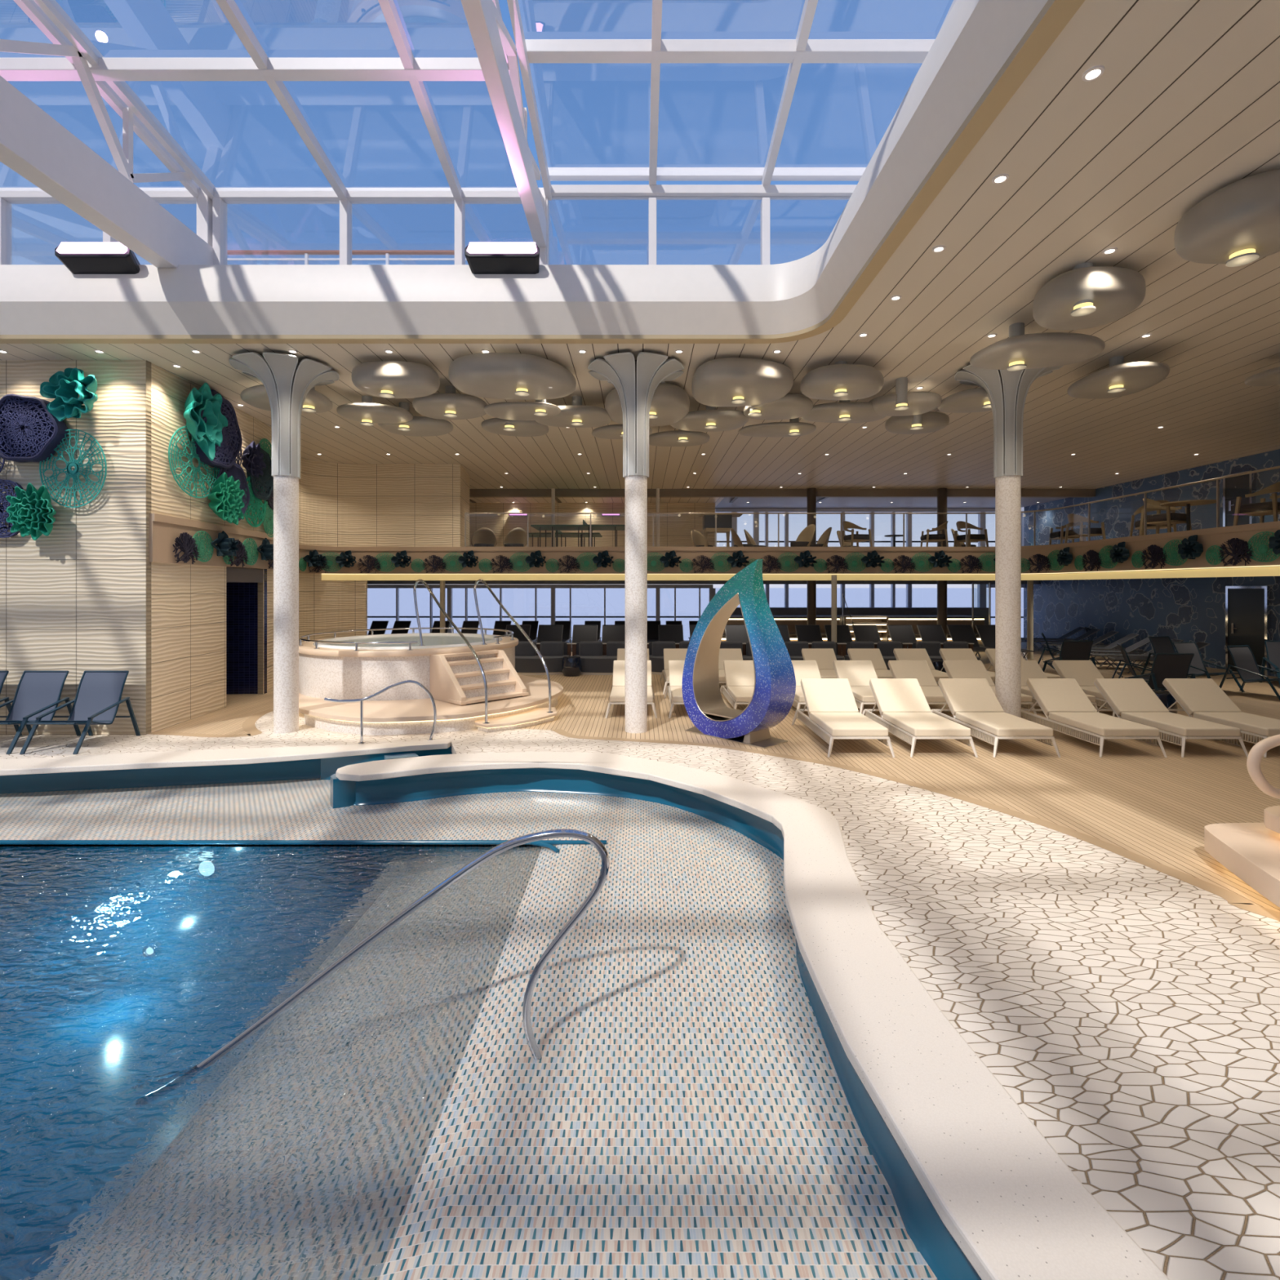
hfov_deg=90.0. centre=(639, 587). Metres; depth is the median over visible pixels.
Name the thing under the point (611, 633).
lounger
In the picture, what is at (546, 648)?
cushion
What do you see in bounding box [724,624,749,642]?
lounger
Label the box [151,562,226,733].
wall
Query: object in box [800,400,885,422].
pendant
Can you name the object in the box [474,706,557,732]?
step
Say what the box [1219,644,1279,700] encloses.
chair
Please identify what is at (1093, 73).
recessed light
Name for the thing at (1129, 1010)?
floor
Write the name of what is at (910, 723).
seat cushion
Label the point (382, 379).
pendant
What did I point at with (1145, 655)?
lounger
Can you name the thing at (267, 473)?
wall decoration
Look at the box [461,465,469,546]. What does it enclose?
wall
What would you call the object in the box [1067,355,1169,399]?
pendant
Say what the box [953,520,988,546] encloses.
armchair
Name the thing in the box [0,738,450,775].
pool coping
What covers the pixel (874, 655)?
cushion
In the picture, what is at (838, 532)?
lounge chair
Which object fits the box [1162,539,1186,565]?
fan
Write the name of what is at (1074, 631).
lounger
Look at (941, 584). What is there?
pillar
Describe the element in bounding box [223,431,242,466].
leaf
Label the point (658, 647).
cushion
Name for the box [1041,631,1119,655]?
lounger
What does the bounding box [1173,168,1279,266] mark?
pendant
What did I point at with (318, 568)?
fan
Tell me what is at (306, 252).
deck railing
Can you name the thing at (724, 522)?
table
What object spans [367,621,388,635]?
lounger
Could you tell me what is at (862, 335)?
recessed light
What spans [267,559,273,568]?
fan
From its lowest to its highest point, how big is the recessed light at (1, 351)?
0.012 m
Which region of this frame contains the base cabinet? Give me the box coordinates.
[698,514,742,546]
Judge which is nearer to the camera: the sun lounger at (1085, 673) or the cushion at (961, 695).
the cushion at (961, 695)
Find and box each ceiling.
[0,0,1279,488]
[469,497,724,506]
[715,497,1069,507]
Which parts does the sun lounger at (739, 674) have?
frame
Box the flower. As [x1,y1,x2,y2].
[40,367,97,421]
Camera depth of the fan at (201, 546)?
10.38 m
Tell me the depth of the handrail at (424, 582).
10.25 m
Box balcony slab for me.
[235,564,1279,574]
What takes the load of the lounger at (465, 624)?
on the floor at (1129, 1010)
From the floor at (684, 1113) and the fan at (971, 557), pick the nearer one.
the floor at (684, 1113)
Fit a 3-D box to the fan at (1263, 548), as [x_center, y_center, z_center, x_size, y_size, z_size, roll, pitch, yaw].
[10.239,-0.668,10.494,0.021,0.503,0.609,0,0,0]
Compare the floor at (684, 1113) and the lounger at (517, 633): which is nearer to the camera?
the floor at (684, 1113)
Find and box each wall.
[0,360,151,734]
[0,746,981,1279]
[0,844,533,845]
[151,363,461,546]
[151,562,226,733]
[257,568,367,693]
[367,580,1039,584]
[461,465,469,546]
[469,502,715,546]
[715,506,1023,546]
[1023,448,1279,676]
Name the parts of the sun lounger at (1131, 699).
frame, frame, leg, leg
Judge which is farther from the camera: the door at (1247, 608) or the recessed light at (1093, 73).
the door at (1247, 608)
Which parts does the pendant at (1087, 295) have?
stem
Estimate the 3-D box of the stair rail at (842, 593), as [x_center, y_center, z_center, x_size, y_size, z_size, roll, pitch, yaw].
[6.695,1.141,20.500,0.443,1.919,0.040,0,0,0]
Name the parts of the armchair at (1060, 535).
leg, seat, leg, seat frame, backrest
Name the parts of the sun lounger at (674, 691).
leg, leg, frame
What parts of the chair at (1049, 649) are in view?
sling frame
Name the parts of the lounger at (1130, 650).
seat, frame, backrest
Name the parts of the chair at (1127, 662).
leg, leg, backrest, armrest, armrest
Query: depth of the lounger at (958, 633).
19.14 m
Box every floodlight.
[54,242,140,274]
[464,242,539,274]
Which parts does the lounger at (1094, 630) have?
seat, frame, backrest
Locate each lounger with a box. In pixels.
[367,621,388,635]
[391,621,411,634]
[431,621,449,632]
[461,621,479,633]
[492,621,511,635]
[504,624,530,641]
[521,621,538,642]
[537,624,563,642]
[554,621,572,643]
[571,624,597,652]
[584,621,601,641]
[601,624,625,642]
[604,660,657,718]
[614,621,625,624]
[617,648,652,680]
[647,621,660,642]
[657,624,683,642]
[659,648,687,694]
[664,660,684,718]
[666,621,684,641]
[688,621,697,641]
[689,624,696,637]
[718,648,742,683]
[720,660,754,709]
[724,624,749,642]
[777,624,790,642]
[791,660,821,716]
[791,678,895,757]
[795,624,822,642]
[801,648,837,678]
[823,624,853,643]
[833,660,877,713]
[847,648,893,678]
[851,624,880,642]
[862,678,977,757]
[887,624,916,648]
[888,660,947,704]
[893,648,949,683]
[916,624,947,642]
[931,678,1061,757]
[937,660,1036,715]
[938,648,995,683]
[946,624,986,652]
[975,624,1034,660]
[985,648,1061,678]
[1021,626,1088,648]
[1021,660,1099,712]
[1021,678,1167,757]
[1033,628,1103,653]
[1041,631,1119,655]
[1052,660,1115,716]
[1056,633,1142,662]
[1089,635,1154,666]
[1089,638,1183,669]
[1093,678,1248,757]
[1107,641,1214,673]
[1162,678,1279,757]
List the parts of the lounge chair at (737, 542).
seat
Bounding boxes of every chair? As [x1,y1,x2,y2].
[0,670,22,735]
[0,670,80,754]
[19,670,140,754]
[471,527,497,546]
[502,527,527,546]
[690,529,713,546]
[730,528,753,546]
[743,528,766,546]
[790,524,815,546]
[810,527,831,546]
[836,530,859,546]
[951,528,976,546]
[1037,632,1060,664]
[1042,640,1096,671]
[1111,642,1151,678]
[1124,653,1195,690]
[1141,635,1208,678]
[1172,641,1244,692]
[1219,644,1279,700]
[1259,640,1279,686]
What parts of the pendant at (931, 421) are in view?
stem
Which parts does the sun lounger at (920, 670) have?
frame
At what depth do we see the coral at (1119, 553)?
13.53 m
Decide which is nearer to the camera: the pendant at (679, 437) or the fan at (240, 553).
the fan at (240, 553)
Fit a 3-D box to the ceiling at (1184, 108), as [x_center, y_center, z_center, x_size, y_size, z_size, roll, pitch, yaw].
[-1.000,-3.280,7.035,32.000,0.060,28.070,0,0,0]
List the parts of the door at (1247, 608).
handle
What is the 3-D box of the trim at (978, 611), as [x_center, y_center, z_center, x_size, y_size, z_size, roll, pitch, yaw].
[8.061,1.432,24.600,10.475,1.336,0.600,0,0,0]
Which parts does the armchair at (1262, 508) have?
leg, seat, seat frame, leg, backrest, leg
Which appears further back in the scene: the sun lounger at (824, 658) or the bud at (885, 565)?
the bud at (885, 565)
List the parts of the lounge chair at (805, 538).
seat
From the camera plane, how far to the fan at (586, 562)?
16.70 m
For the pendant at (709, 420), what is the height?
0.462 m
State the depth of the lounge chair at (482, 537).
20.06 m
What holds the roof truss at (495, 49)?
on the roof
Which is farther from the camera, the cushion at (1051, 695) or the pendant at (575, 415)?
the pendant at (575, 415)
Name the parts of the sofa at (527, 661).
seat, backrest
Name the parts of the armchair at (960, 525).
leg, leg, backrest, seat, seat frame, leg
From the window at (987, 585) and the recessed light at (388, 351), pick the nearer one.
the recessed light at (388, 351)
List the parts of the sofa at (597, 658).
backrest, seat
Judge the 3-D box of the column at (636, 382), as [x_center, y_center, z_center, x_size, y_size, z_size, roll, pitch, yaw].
[-0.058,-0.575,9.390,1.409,5.350,1.409,0,0,0]
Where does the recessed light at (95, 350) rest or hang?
in the ceiling at (1184, 108)
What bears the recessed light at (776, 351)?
in the ceiling at (1184, 108)
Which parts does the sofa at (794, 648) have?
seat, backrest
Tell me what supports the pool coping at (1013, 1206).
on the wall at (922, 1224)
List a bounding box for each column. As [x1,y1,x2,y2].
[228,351,339,733]
[587,351,684,733]
[954,364,1062,717]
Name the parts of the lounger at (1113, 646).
seat, frame, backrest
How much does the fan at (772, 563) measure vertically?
0.484 m
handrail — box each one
[196,828,609,1067]
[324,680,436,743]
[413,578,489,723]
[473,579,552,712]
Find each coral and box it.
[5,482,56,540]
[183,382,227,460]
[208,471,244,525]
[210,530,239,556]
[241,440,266,478]
[257,537,273,560]
[302,549,325,567]
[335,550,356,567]
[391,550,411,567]
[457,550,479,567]
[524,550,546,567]
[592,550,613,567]
[659,550,681,567]
[726,550,749,567]
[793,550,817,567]
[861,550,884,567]
[928,550,952,567]
[1057,546,1072,565]
[1109,542,1129,563]
[1177,534,1203,559]
[1268,529,1279,555]
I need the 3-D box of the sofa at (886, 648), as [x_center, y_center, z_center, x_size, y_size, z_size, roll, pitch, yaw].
[5.911,1.722,15.770,1.653,0.755,0.840,0,0,0]
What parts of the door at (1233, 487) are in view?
handle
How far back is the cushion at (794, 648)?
15.95 m
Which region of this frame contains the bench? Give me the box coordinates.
[720,614,986,646]
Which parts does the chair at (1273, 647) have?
leg, armrest, sling frame, backrest, leg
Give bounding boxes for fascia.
[149,513,1279,573]
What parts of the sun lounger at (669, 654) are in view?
leg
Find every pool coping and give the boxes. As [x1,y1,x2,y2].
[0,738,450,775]
[335,751,1169,1279]
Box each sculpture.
[681,559,795,748]
[1246,733,1279,799]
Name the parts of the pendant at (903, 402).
stem, lamp shade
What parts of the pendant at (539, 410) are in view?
stem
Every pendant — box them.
[240,384,332,413]
[336,395,413,426]
[351,360,439,398]
[377,401,453,436]
[412,385,487,419]
[448,352,576,399]
[481,417,548,436]
[484,399,560,420]
[535,395,610,427]
[591,424,652,439]
[604,382,689,426]
[648,429,709,446]
[670,404,749,431]
[691,357,793,407]
[737,417,816,436]
[743,393,813,419]
[800,360,884,399]
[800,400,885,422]
[868,377,942,416]
[884,411,949,434]
[937,387,991,413]
[969,322,1105,371]
[1032,262,1146,329]
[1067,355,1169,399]
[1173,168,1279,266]
[1244,366,1279,386]
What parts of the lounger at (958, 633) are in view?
backrest, seat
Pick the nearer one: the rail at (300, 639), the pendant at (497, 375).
the pendant at (497, 375)
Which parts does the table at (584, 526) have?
leg, leg, leg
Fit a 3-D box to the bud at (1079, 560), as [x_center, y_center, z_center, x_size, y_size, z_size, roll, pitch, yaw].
[10.245,-0.580,14.912,0.012,0.351,0.349,0,0,0]
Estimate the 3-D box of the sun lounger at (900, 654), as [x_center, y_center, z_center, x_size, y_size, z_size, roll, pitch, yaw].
[5.970,1.726,13.525,0.840,0.756,1.900,0,0,0]
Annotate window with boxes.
[0,184,857,264]
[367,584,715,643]
[715,508,1022,546]
[764,584,986,607]
[986,584,1025,641]
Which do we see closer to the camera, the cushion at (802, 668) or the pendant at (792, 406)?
the pendant at (792, 406)
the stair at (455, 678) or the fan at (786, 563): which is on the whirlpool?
the stair at (455, 678)
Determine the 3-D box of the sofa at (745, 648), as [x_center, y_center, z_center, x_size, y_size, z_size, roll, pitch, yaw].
[2.616,1.722,15.770,1.653,0.755,0.840,0,0,0]
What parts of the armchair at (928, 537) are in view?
leg, seat, seat frame, backrest, leg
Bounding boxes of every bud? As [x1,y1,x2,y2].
[222,555,233,564]
[298,557,306,571]
[411,558,424,572]
[478,558,492,572]
[545,558,559,572]
[612,559,625,572]
[679,558,693,572]
[813,558,826,572]
[880,558,893,572]
[947,558,960,572]
[1021,558,1030,572]
[1074,555,1084,570]
[1131,551,1145,568]
[1205,545,1223,564]
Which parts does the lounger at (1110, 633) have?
frame, backrest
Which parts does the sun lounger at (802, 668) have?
frame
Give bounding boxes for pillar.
[440,580,444,632]
[551,488,555,546]
[656,488,659,546]
[807,488,816,544]
[807,580,816,624]
[831,574,836,642]
[937,488,946,546]
[937,580,946,638]
[1026,580,1034,658]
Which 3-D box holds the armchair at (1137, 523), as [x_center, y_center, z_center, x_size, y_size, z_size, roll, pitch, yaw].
[11.804,-1.474,14.677,0.812,0.975,0.702,0,0,23]
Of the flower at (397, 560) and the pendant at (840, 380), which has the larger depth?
the flower at (397, 560)
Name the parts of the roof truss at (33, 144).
post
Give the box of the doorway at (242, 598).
[226,568,266,693]
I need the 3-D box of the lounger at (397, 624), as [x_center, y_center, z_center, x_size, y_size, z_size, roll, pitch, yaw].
[-8.278,1.634,21.625,0.570,0.945,1.980,0,0,0]
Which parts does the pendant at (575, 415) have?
stem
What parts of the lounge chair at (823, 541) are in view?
seat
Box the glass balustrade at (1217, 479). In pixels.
[464,466,1279,546]
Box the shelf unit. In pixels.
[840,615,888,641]
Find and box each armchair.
[841,520,872,546]
[920,520,948,546]
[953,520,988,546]
[1048,521,1083,544]
[1064,513,1106,543]
[1129,500,1176,536]
[1138,497,1191,535]
[1233,481,1279,525]
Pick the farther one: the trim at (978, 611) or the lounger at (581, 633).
the trim at (978, 611)
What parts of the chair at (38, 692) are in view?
armrest, leg, leg, sling frame, backrest, armrest, leg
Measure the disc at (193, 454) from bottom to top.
1.120 m
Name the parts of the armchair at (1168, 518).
leg, leg, backrest, seat, seat frame, leg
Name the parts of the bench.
seat, panel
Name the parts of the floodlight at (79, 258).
lit panel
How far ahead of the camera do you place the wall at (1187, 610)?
18.95 m
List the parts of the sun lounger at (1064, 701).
frame, frame, leg, leg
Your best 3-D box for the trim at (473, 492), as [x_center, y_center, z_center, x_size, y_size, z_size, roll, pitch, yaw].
[2.000,-3.175,21.185,26.000,0.350,0.230,0,0,0]
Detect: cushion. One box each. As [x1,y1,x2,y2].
[515,641,536,656]
[539,641,564,656]
[578,641,602,656]
[606,641,625,656]
[609,686,653,702]
[617,648,648,660]
[652,641,675,656]
[663,648,687,669]
[664,669,669,681]
[668,660,684,688]
[670,686,683,702]
[679,641,689,648]
[718,648,742,669]
[718,669,725,681]
[720,641,742,655]
[723,660,754,688]
[727,686,754,702]
[746,641,751,656]
[784,641,808,656]
[791,660,821,686]
[794,686,804,702]
[800,678,858,715]
[801,648,836,669]
[809,711,888,736]
[811,641,835,655]
[818,669,837,678]
[833,660,877,686]
[847,648,887,669]
[849,641,874,648]
[850,686,875,702]
[869,678,931,715]
[874,669,893,678]
[876,641,902,656]
[882,711,970,736]
[888,660,937,686]
[893,648,934,669]
[915,641,941,656]
[920,686,946,702]
[930,669,949,681]
[937,678,1004,715]
[939,648,977,660]
[942,641,968,648]
[942,660,995,686]
[955,711,1053,736]
[985,648,1024,667]
[986,671,995,681]
[991,686,1031,702]
[1021,660,1047,686]
[1021,686,1095,702]
[1026,678,1097,715]
[1044,672,1061,678]
[1048,711,1159,736]
[1052,660,1104,686]
[1080,686,1105,699]
[1094,678,1168,715]
[1120,711,1240,736]
[1163,678,1241,715]
[1193,711,1279,736]
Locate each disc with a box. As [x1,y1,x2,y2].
[39,429,106,507]
[168,426,219,497]
[259,438,271,460]
[262,501,273,537]
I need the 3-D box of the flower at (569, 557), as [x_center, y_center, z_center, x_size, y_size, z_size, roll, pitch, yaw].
[-1.860,-0.613,16.695,0.624,0.484,0.089,0,0,0]
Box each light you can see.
[0,349,8,353]
[93,349,105,353]
[172,364,182,367]
[191,349,201,353]
[288,349,297,353]
[384,349,393,353]
[480,349,489,352]
[508,514,527,515]
[577,349,586,353]
[601,514,620,515]
[675,349,683,353]
[773,349,781,353]
[857,333,868,337]
[889,294,901,300]
[932,244,945,253]
[986,333,996,337]
[991,173,1008,184]
[1081,65,1104,81]
[1102,247,1117,254]
[1140,333,1151,337]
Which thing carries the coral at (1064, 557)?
attached to the fascia
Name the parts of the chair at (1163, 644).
leg, backrest, sling frame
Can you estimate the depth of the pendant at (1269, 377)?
8.80 m
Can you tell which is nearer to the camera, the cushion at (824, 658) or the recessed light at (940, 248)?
the recessed light at (940, 248)
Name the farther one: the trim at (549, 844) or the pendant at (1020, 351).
the pendant at (1020, 351)
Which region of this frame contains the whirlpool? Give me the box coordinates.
[298,632,563,734]
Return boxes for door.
[1222,470,1255,526]
[1225,586,1271,675]
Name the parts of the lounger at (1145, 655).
seat, frame, backrest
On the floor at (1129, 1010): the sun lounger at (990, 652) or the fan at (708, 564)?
the sun lounger at (990, 652)
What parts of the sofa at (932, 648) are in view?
backrest, seat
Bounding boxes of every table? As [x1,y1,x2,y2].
[528,530,602,546]
[530,520,625,546]
[561,656,582,676]
[884,534,902,546]
[930,659,946,672]
[1152,689,1177,713]
[1160,499,1216,530]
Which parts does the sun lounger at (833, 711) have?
leg, leg, frame, leg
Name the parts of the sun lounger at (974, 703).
frame, frame, leg, leg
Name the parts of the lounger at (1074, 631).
seat, frame, backrest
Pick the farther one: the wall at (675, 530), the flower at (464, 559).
the wall at (675, 530)
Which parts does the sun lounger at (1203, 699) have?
frame, frame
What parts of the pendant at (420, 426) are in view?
stem, lamp shade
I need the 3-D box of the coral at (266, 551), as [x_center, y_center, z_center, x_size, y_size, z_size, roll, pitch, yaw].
[-7.208,-0.745,12.346,0.222,0.448,0.567,0,0,-7]
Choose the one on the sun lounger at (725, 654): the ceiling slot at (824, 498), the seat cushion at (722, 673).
the seat cushion at (722, 673)
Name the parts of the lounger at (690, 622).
backrest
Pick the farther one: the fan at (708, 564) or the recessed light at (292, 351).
the fan at (708, 564)
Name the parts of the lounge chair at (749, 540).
seat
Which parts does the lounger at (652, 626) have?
seat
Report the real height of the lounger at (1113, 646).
0.788 m
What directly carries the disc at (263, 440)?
attached to the wall at (340, 504)
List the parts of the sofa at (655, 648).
seat, backrest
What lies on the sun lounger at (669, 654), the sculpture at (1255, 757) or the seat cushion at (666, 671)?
the seat cushion at (666, 671)
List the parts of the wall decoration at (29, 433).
plate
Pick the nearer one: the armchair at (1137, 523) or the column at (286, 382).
the column at (286, 382)
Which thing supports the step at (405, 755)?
on the floor at (684, 1113)
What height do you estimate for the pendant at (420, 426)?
0.462 m
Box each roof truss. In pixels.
[0,0,215,267]
[460,0,551,264]
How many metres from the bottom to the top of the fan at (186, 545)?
0.484 m
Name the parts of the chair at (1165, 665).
armrest, leg, backrest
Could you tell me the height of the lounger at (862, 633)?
0.982 m
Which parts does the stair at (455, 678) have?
panel, panel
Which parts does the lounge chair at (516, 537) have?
seat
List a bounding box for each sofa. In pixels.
[515,641,571,675]
[571,641,625,675]
[647,641,689,675]
[720,641,752,660]
[784,641,844,660]
[841,641,907,670]
[907,641,980,660]
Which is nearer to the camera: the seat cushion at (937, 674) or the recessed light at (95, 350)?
the recessed light at (95, 350)
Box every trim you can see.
[0,0,1084,343]
[0,840,606,853]
[149,709,273,737]
[226,567,262,582]
[321,566,1279,580]
[331,564,1279,574]
[469,488,1095,497]
[551,728,1279,920]
[723,607,988,633]
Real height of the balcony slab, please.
0.660 m
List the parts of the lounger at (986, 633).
backrest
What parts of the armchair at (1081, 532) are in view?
leg, leg, backrest, seat frame, leg, seat, leg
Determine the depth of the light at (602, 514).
23.24 m
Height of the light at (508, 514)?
0.100 m
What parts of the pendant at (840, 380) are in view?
stem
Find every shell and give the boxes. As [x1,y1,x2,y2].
[0,457,4,471]
[0,479,22,537]
[215,460,249,520]
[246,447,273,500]
[266,467,273,510]
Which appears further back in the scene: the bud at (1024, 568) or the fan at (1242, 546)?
the bud at (1024, 568)
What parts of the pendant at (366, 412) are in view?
stem, lamp shade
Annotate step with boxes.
[384,752,418,759]
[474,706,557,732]
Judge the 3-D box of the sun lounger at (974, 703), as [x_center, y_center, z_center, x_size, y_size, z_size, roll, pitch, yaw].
[4.790,1.726,8.855,0.840,0.756,1.900,0,0,0]
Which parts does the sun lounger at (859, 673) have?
leg, frame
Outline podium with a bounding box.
[1204,805,1279,907]
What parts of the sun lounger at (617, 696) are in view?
leg, frame, leg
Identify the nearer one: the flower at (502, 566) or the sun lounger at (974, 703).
the sun lounger at (974, 703)
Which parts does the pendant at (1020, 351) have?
stem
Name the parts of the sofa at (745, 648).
seat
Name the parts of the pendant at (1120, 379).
stem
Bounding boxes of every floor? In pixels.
[0,640,1279,1279]
[0,777,937,1279]
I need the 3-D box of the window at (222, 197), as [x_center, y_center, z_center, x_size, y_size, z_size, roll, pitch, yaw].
[-4.250,-4.535,9.000,19.500,2.170,0.160,0,0,0]
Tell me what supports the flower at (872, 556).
attached to the fascia
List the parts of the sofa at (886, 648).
seat, backrest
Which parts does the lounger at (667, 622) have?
backrest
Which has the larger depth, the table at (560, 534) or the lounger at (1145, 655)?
the table at (560, 534)
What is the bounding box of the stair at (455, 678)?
[430,648,528,706]
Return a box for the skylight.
[0,0,956,199]
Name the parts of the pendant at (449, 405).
stem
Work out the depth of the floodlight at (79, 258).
8.02 m
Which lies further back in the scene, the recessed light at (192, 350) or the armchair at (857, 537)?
the armchair at (857, 537)
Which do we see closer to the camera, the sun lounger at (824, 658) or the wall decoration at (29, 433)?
the wall decoration at (29, 433)
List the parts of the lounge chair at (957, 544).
seat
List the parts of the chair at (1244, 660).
leg, backrest, armrest, sling frame, armrest, leg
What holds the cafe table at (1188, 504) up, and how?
on the floor
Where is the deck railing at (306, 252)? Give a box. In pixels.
[226,249,466,264]
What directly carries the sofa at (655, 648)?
on the floor at (1129, 1010)
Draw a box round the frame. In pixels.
[0,0,1048,334]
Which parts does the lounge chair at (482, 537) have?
seat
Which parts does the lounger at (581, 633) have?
backrest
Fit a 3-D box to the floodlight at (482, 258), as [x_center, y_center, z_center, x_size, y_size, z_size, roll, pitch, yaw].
[-1.725,-4.115,8.270,0.937,0.465,0.560,0,0,0]
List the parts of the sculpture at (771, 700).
seat, plate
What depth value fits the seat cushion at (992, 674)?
12.75 m
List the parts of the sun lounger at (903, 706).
frame, leg, frame, leg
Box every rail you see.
[298,627,515,650]
[842,593,855,641]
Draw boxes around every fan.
[172,532,199,564]
[192,530,213,561]
[227,539,248,567]
[241,475,266,527]
[242,537,258,564]
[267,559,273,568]
[308,557,331,573]
[321,551,341,571]
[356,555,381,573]
[374,552,395,571]
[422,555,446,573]
[441,552,463,571]
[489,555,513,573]
[509,552,530,571]
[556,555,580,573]
[576,552,597,571]
[647,552,664,571]
[690,555,714,573]
[710,552,731,571]
[760,555,782,573]
[777,552,799,571]
[824,555,848,573]
[844,552,866,571]
[891,555,915,573]
[911,552,933,571]
[958,555,982,573]
[977,552,995,571]
[1026,553,1050,573]
[1047,550,1063,570]
[1082,550,1102,571]
[1097,545,1117,568]
[1141,544,1167,568]
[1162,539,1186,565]
[1218,537,1253,566]
[1247,531,1279,562]
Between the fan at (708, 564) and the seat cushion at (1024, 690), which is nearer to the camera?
the seat cushion at (1024, 690)
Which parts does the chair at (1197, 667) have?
backrest, armrest, sling frame, armrest, leg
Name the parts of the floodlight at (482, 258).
lit panel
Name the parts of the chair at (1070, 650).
leg, armrest, backrest, leg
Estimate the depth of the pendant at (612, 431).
11.78 m
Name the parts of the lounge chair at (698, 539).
seat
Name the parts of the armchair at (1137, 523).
leg, leg, seat, seat frame, backrest, leg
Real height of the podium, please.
0.450 m
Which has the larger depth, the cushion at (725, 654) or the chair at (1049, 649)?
the chair at (1049, 649)
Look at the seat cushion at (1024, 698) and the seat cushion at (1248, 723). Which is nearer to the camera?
the seat cushion at (1248, 723)
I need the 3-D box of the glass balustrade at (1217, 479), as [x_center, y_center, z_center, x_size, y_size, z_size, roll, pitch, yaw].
[2.897,-1.500,10.940,15.025,0.960,11.880,0,0,0]
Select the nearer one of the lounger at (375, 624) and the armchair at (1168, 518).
the armchair at (1168, 518)
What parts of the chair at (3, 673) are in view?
backrest, sling frame, armrest, leg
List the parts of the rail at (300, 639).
rail post, rail post, rail post, rail post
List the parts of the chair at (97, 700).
leg, armrest, sling frame, leg, seat, leg, backrest, armrest, leg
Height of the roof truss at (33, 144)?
3.094 m
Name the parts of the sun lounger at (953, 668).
frame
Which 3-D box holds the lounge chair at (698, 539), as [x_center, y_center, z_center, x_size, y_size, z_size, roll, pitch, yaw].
[2.021,-1.443,20.681,0.720,0.906,0.798,0,0,44]
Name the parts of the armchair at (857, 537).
leg, leg, backrest, seat, seat frame, leg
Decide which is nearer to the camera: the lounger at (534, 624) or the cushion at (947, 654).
the cushion at (947, 654)
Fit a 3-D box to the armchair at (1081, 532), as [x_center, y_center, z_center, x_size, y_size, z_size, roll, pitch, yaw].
[11.774,-1.474,17.000,0.702,0.975,0.812,0,0,0]
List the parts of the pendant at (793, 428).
stem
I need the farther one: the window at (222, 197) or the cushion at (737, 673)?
the cushion at (737, 673)
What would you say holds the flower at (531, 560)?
attached to the fascia
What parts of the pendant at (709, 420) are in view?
stem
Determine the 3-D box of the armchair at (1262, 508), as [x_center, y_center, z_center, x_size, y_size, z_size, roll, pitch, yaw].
[11.647,-1.474,11.864,0.812,0.975,0.702,0,0,-17]
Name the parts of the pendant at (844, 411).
stem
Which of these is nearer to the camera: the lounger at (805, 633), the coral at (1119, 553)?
the coral at (1119, 553)
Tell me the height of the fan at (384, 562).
0.503 m
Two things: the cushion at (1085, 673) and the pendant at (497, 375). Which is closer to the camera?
the pendant at (497, 375)
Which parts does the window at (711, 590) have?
rail, frame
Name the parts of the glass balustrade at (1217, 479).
post, post, post, post, post, post, post, rail, post, post, post, post, post, post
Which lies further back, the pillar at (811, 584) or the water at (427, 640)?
the pillar at (811, 584)
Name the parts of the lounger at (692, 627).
backrest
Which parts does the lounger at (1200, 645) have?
seat, frame, backrest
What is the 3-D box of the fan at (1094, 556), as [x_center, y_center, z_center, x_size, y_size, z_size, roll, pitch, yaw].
[10.225,-0.613,14.482,0.089,0.484,0.624,0,0,0]
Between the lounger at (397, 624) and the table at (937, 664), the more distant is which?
the lounger at (397, 624)
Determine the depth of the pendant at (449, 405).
10.15 m
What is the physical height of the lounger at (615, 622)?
0.945 m
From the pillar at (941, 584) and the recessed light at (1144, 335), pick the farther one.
the pillar at (941, 584)
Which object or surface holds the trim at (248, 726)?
on the floor at (1129, 1010)
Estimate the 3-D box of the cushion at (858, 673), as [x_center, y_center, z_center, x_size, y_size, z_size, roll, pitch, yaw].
[3.940,1.576,11.655,0.700,0.457,0.524,0,0,0]
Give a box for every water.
[0,845,542,1279]
[325,635,492,646]
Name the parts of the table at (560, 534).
leg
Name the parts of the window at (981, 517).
rail, frame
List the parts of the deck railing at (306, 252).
post, handrail, wire rail, post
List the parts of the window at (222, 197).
post, post, post, post, head rail, post, post, post, post, head rail, post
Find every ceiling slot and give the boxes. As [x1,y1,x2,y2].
[555,497,561,502]
[728,497,738,502]
[816,497,829,502]
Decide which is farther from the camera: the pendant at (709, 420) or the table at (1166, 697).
the pendant at (709, 420)
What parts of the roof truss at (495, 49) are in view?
post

